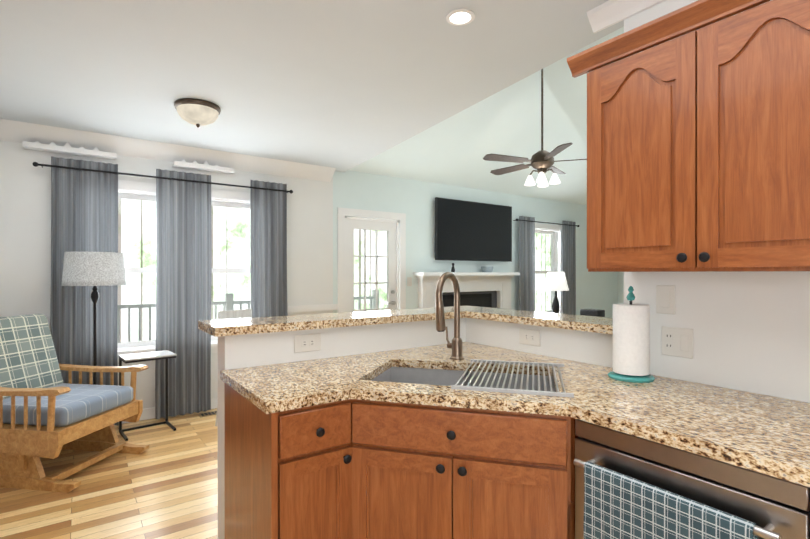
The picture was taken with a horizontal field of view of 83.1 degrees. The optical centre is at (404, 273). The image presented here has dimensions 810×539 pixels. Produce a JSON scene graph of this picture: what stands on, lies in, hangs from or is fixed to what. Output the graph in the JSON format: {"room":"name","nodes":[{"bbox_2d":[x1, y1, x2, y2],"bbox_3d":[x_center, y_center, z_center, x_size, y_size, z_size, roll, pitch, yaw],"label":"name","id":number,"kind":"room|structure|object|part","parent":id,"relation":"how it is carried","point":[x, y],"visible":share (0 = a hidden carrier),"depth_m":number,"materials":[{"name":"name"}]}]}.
{"room":"kitchen","nodes":[
{"label":"kitchen","id":0,"kind":"room"},
{"bbox_2d":[0,408,217,538],"bbox_3d":[2.502,1.391,3.035,9.850,0.060,8.000,0,0,-35],"label":"floor","id":1,"kind":"structure","parent":0,"point":[164,485],"depth_m":2.81,"materials":[{"name":"brown wood"}]},
{"bbox_2d":[0,314,148,492],"bbox_3d":[-2.497,0.836,3.231,1.005,1.050,0.771,0,0,9],"label":"glider chair","id":2,"kind":"object","parent":1,"relation":"on","point":[46,411],"visible":1,"depth_m":3.14,"materials":[{"name":"brown wood"}]},
{"bbox_2d":[61,252,125,384],"bbox_3d":[-2.519,0.595,3.711,0.436,1.530,0.436,0,0,-35],"label":"floor lamp","id":3,"kind":"object","parent":1,"relation":"on","point":[94,269],"visible":0.69,"depth_m":3.56,"materials":[{"name":"white fabric"}]},
{"bbox_2d":[118,350,176,440],"bbox_3d":[-2.218,1.029,3.938,0.390,0.662,0.290,0,0,-41],"label":"side table","id":4,"kind":"object","parent":1,"relation":"on","point":[166,355],"visible":0.98,"depth_m":3.94,"materials":[{"name":"black metal"}]},
{"bbox_2d":[198,411,216,417],"bbox_3d":[-1.842,1.356,4.444,0.300,0.008,0.110,0,0,-35],"label":"floor vent","id":5,"kind":"object","parent":1,"relation":"in","point":[207,414],"visible":0.62,"depth_m":4.39,"materials":[{"name":"metal"}]},
{"bbox_2d":[215,309,251,425],"bbox_3d":[-1.396,0.850,4.158,0.460,1.024,0.452,0,0,30],"label":"bar stool","id":6,"kind":"object","parent":1,"relation":"on","point":[240,313],"visible":0.15,"depth_m":4.23,"materials":[{"name":"white"}]},
{"bbox_2d":[220,362,351,538],"bbox_3d":[-0.302,0.895,1.966,0.780,0.935,0.670,0,0,-35],"label":"base unit","id":7,"kind":"object","parent":1,"relation":"on","point":[288,428],"depth_m":1.65,"materials":[{"name":"brown wood"}]},
{"bbox_2d":[414,272,519,308],"bbox_3d":[1.003,0.670,6.413,1.860,1.375,0.450,0,0,-35],"label":"fireplace","id":8,"kind":"object","parent":1,"relation":"on","point":[487,289],"visible":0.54,"depth_m":6.55,"materials":[{"name":"stone"}]},
{"bbox_2d":[481,266,492,271],"bbox_3d":[1.202,-0.061,6.685,0.180,0.085,0.180,0,0,-35],"label":"basket","id":9,"kind":"object","parent":8,"relation":"on","point":[486,268],"visible":1,"depth_m":6.62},
{"bbox_2d":[292,342,809,538],"bbox_3d":[0.786,0.896,1.285,1.166,0.935,3.040,0,0,-35],"label":"base unit","id":10,"kind":"object","parent":1,"relation":"on","point":[408,443],"depth_m":1.55,"materials":[{"name":"brown wood"}]},
{"bbox_2d":[435,272,463,359],"bbox_3d":[0.205,0.209,2.237,0.228,0.435,0.148,0,0,-35],"label":"faucet","id":11,"kind":"object","parent":10,"relation":"on","point":[455,345],"visible":1,"depth_m":2.27,"materials":[{"name":"brown metal"}]},
{"bbox_2d":[371,367,553,391],"bbox_3d":[0.239,0.567,1.957,0.863,0.199,0.909,0,0,-35],"label":"sink","id":12,"kind":"object","parent":10,"relation":"in","point":[445,376],"depth_m":2.20,"materials":[{"name":"metal"}]},
{"bbox_2d":[451,359,573,397],"bbox_3d":[0.452,0.421,1.897,0.427,0.011,0.550,0,0,16],"label":"drying rack","id":13,"kind":"object","parent":10,"relation":"on","point":[545,392],"visible":1,"depth_m":1.80,"materials":[{"name":"silver metal"}]},
{"bbox_2d":[607,286,654,382],"bbox_3d":[0.924,0.238,1.870,0.176,0.378,0.176,0,0,-35],"label":"paper towel holder","id":14,"kind":"object","parent":10,"relation":"on","point":[631,342],"visible":1,"depth_m":1.81,"materials":[{"name":"white paper"}]},
{"bbox_2d":[573,419,809,538],"bbox_3d":[0.956,0.917,1.421,0.681,0.891,0.596,0,0,-35],"label":"dishwasher","id":15,"kind":"object","parent":10,"relation":"in","point":[779,505],"depth_m":1.20,"materials":[{"name":"silver metal"}]},
{"bbox_2d":[584,461,757,538],"bbox_3d":[0.685,0.761,1.232,0.037,0.364,0.436,0,0,-35],"label":"dish towel","id":16,"kind":"object","parent":15,"relation":"hanging from","point":[617,505],"visible":1,"depth_m":1.25,"materials":[{"name":"teal fabric"}]},
{"bbox_3d":[1.985,0.968,5.550,0.400,0.780,1.300,0,0,-35],"label":"console table","id":17,"kind":"object","parent":1,"relation":"on","visible":0},
{"bbox_2d":[543,272,568,312],"bbox_3d":[1.881,0.278,5.696,0.310,0.600,0.310,0,0,-35],"label":"table lamp","id":18,"kind":"object","parent":17,"relation":"on","point":[555,281],"visible":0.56,"depth_m":5.60,"materials":[{"name":"white fabric"}]},
{"bbox_2d":[580,309,604,316],"bbox_3d":[2.131,0.492,5.199,0.168,0.172,0.220,0,0,-35],"label":"speaker box","id":19,"kind":"object","parent":17,"relation":"on","point":[594,312],"visible":0.48,"depth_m":5.14,"materials":[{"name":"black plastic"}]},
{"bbox_2d":[0,140,617,408],"bbox_3d":[0.229,0.048,6.233,9.850,2.620,0.150,0,0,-35],"label":"wall","id":20,"kind":"structure","parent":0,"point":[25,238],"depth_m":5.21,"materials":[{"name":"paint"}]},
{"bbox_2d":[23,140,116,159],"bbox_3d":[-2.841,-1.070,3.897,0.640,0.091,0.099,0,0,-35],"label":"shelf ledge","id":21,"kind":"object","parent":20,"relation":"attached to","point":[67,148],"depth_m":3.87,"materials":[{"name":"white wood"}]},
{"bbox_2d":[32,156,292,425],"bbox_3d":[-2.145,0.187,4.378,2.208,2.315,0.121,0,0,-35],"label":"curtain set in the nook","id":22,"kind":"object","parent":20,"relation":"attached to","point":[84,206],"visible":0.88,"depth_m":4.29,"materials":[{"name":"fabric"}]},
{"bbox_3d":[-2.146,-0.890,4.378,2.208,0.040,0.118,0,0,-35],"label":"rod nook","id":23,"kind":"part","parent":22,"relation":"part of","materials":[{"name":"black metal"}]},
{"bbox_2d":[122,398,217,423],"bbox_3d":[-2.193,1.310,4.412,3.430,0.100,0.015,0,0,-35],"label":"baseboard","id":24,"kind":"structure","parent":20,"relation":"attached to","point":[147,413],"depth_m":4.26,"materials":[{"name":"white wood"}]},
{"bbox_2d":[117,180,250,361],"bbox_3d":[-2.190,-0.023,4.484,1.890,1.645,0.200,0,0,-35],"label":"nook window","id":25,"kind":"structure","parent":20,"relation":"in","point":[138,191],"depth_m":4.33,"materials":[{"name":"clear glass"}]},
{"bbox_2d":[46,304,337,324],"bbox_3d":[-2.204,0.395,4.399,3.453,0.070,0.021,0,0,-35],"label":"trim","id":26,"kind":"structure","parent":20,"relation":"attached to","point":[305,308],"depth_m":5.19,"materials":[{"name":"white wood"}]},
{"bbox_2d":[173,160,233,173],"bbox_3d":[-1.981,-1.071,4.508,0.550,0.091,0.099,0,0,-35],"label":"shelf ledge","id":27,"kind":"object","parent":20,"relation":"attached to","point":[205,166],"depth_m":4.47,"materials":[{"name":"white wood"}]},
{"bbox_2d":[338,207,405,312],"bbox_3d":[-0.436,0.288,5.745,0.980,2.140,0.175,0,0,-35],"label":"french door","id":28,"kind":"structure","parent":20,"relation":"in","point":[394,227],"depth_m":5.73,"materials":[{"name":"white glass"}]},
{"bbox_2d":[407,277,411,285],"bbox_3d":[0.059,0.108,6.015,0.075,0.118,0.008,0,0,-35],"label":"light switch","id":29,"kind":"object","parent":20,"relation":"attached to","point":[409,281],"visible":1,"depth_m":6.01,"materials":[{"name":"white plastic"}]},
{"bbox_2d":[435,197,511,261],"bbox_3d":[1.013,-0.608,6.640,1.500,0.850,0.090,0,0,-35],"label":"wall-mounted tv","id":30,"kind":"object","parent":20,"relation":"attached to","point":[470,231],"visible":1,"depth_m":6.55,"materials":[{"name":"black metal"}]},
{"bbox_2d":[513,216,578,314],"bbox_3d":[2.366,0.219,7.585,1.638,2.245,0.118,0,0,-35],"label":"curtain","id":31,"kind":"object","parent":20,"relation":"attached to","point":[527,263],"visible":0.77,"depth_m":7.33,"materials":[{"name":"fabric"}]},
{"bbox_3d":[2.366,-0.834,7.584,1.638,0.040,0.118,0,0,-35],"label":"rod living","id":32,"kind":"part","parent":31,"relation":"part of","materials":[{"name":"black metal"}]},
{"bbox_2d":[535,223,562,313],"bbox_3d":[2.302,-0.017,7.675,1.010,1.625,0.200,0,0,-35],"label":"living room window","id":33,"kind":"structure","parent":20,"relation":"in","point":[556,259],"depth_m":7.86,"materials":[{"name":"clear glass"}]},
{"bbox_2d":[0,0,623,171],"bbox_3d":[0.041,-2.088,1.190,3.705,1.762,7.850,0,0,-35],"label":"ceiling","id":34,"kind":"structure","parent":0,"point":[342,85],"depth_m":2.64,"materials":[{"name":"paint"}]},
{"bbox_2d":[174,98,220,127],"bbox_3d":[-1.494,-1.130,3.296,0.310,0.157,0.310,0,0,-35],"label":"flush-mount ceiling light","id":35,"kind":"object","parent":34,"relation":"attached to","point":[197,112],"visible":1,"depth_m":3.21,"materials":[{"name":"white glass"}]},
{"bbox_2d":[446,9,474,25],"bbox_3d":[0.260,-1.203,2.146,0.136,0.008,0.136,0,0,-35],"label":"recessed light","id":36,"kind":"object","parent":34,"relation":"in","point":[458,17],"visible":1,"depth_m":2.14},
{"bbox_2d":[218,318,465,538],"bbox_3d":[-0.197,0.817,2.534,1.570,1.090,0.130,0,0,-35],"label":"wall","id":37,"kind":"structure","parent":0,"point":[258,349],"depth_m":2.25,"materials":[{"name":"paint"}]},
{"bbox_2d":[294,333,320,352],"bbox_3d":[-0.479,0.342,2.248,0.140,0.085,0.008,0,0,-35],"label":"outlet","id":38,"kind":"object","parent":37,"relation":"attached to","point":[307,342],"visible":1,"depth_m":2.25,"materials":[{"name":"white plastic"}]},
{"bbox_2d":[198,306,612,336],"bbox_3d":[0.105,0.252,2.220,1.800,0.040,1.350,0,0,-35],"label":"bar","id":39,"kind":"object","parent":37,"relation":"on","point":[257,325],"visible":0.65,"depth_m":2.36,"materials":[{"name":"stone"}]},
{"bbox_2d":[350,27,623,204],"bbox_3d":[3.399,-2.267,3.668,7.650,2.205,8.000,0,0,-35],"label":"ceiling","id":40,"kind":"structure","parent":0,"point":[454,150],"depth_m":5.68,"materials":[{"name":"paint"}]},
{"bbox_2d":[483,69,586,186],"bbox_3d":[1.362,-1.558,4.670,1.279,1.305,1.231,0,0,-35],"label":"ceiling fan","id":41,"kind":"object","parent":40,"relation":"hanging from","point":[542,161],"visible":0.92,"depth_m":4.57,"materials":[{"name":"brown metal"}]},
{"bbox_2d":[618,272,623,303],"bbox_3d":[6.456,-0.992,5.841,0.150,4.700,7.700,0,0,-35],"label":"wall","id":42,"kind":"structure","parent":0,"point":[620,287],"depth_m":8.89,"materials":[{"name":"paint"}]},
{"bbox_2d":[466,0,809,402],"bbox_3d":[1.862,0.079,0.886,0.120,2.570,4.940,0,0,-35],"label":"wall","id":43,"kind":"structure","parent":0,"point":[751,331],"depth_m":1.73,"materials":[{"name":"paint"}]},
{"bbox_2d":[519,328,539,346],"bbox_3d":[0.669,0.342,2.455,0.008,0.085,0.140,0,0,-35],"label":"outlet","id":44,"kind":"object","parent":43,"relation":"attached to","point":[529,337],"visible":1,"depth_m":2.45,"materials":[{"name":"white plastic"}]},
{"bbox_2d":[587,0,665,32],"bbox_3d":[2.040,-1.165,0.471,0.067,0.079,4.060,0,0,-35],"label":"crown molding","id":45,"kind":"structure","parent":43,"relation":"attached to","point":[607,14],"depth_m":2.03,"materials":[{"name":"white wood"}]},
{"bbox_2d":[656,285,674,314],"bbox_3d":[1.074,0.107,1.884,0.008,0.118,0.075,0,0,-35],"label":"light switch","id":46,"kind":"object","parent":43,"relation":"attached to","point":[665,299],"visible":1,"depth_m":1.88,"materials":[{"name":"white plastic"}]},
{"bbox_2d":[662,326,692,358],"bbox_3d":[1.100,0.278,1.848,0.008,0.118,0.120,0,0,-35],"label":"outlet","id":47,"kind":"object","parent":43,"relation":"attached to","point":[677,342],"visible":1,"depth_m":1.84,"materials":[{"name":"white plastic"}]},
{"bbox_2d":[579,0,809,271],"bbox_3d":[1.099,-0.437,1.558,0.335,0.860,0.860,0,0,-35],"label":"upper cabinet","id":48,"kind":"object","parent":43,"relation":"attached to","point":[698,147],"depth_m":1.47,"materials":[{"name":"brown wood"}]},
{"label":"outside","id":49,"kind":"structure","parent":0,"visible":0},
{"bbox_2d":[118,198,550,341],"bbox_3d":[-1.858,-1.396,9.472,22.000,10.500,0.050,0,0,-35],"label":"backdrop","id":50,"kind":"structure","parent":49,"point":[216,263],"depth_m":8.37,"materials":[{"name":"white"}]},
{"bbox_3d":[-1.452,0.079,0.225,0.150,2.570,7.700,0,0,-35],"label":"wall","id":51,"kind":"structure","parent":0,"visible":0},
{"bbox_2d":[0,119,335,181],"bbox_3d":[-2.145,-1.140,4.367,3.220,0.139,0.139,0,0,-35],"label":"crown molding","id":52,"kind":"structure","parent":51,"relation":"attached to","point":[15,131],"depth_m":4.18,"materials":[{"name":"white wood"}]},
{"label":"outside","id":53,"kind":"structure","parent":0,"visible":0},
{"bbox_2d":[117,290,378,342],"bbox_3d":[-2.422,0.903,5.952,6.200,1.190,2.440,0,0,-35],"label":"porch","id":54,"kind":"object","parent":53,"point":[226,303],"depth_m":6.45,"materials":[{"name":"grey wood"}]}
]}

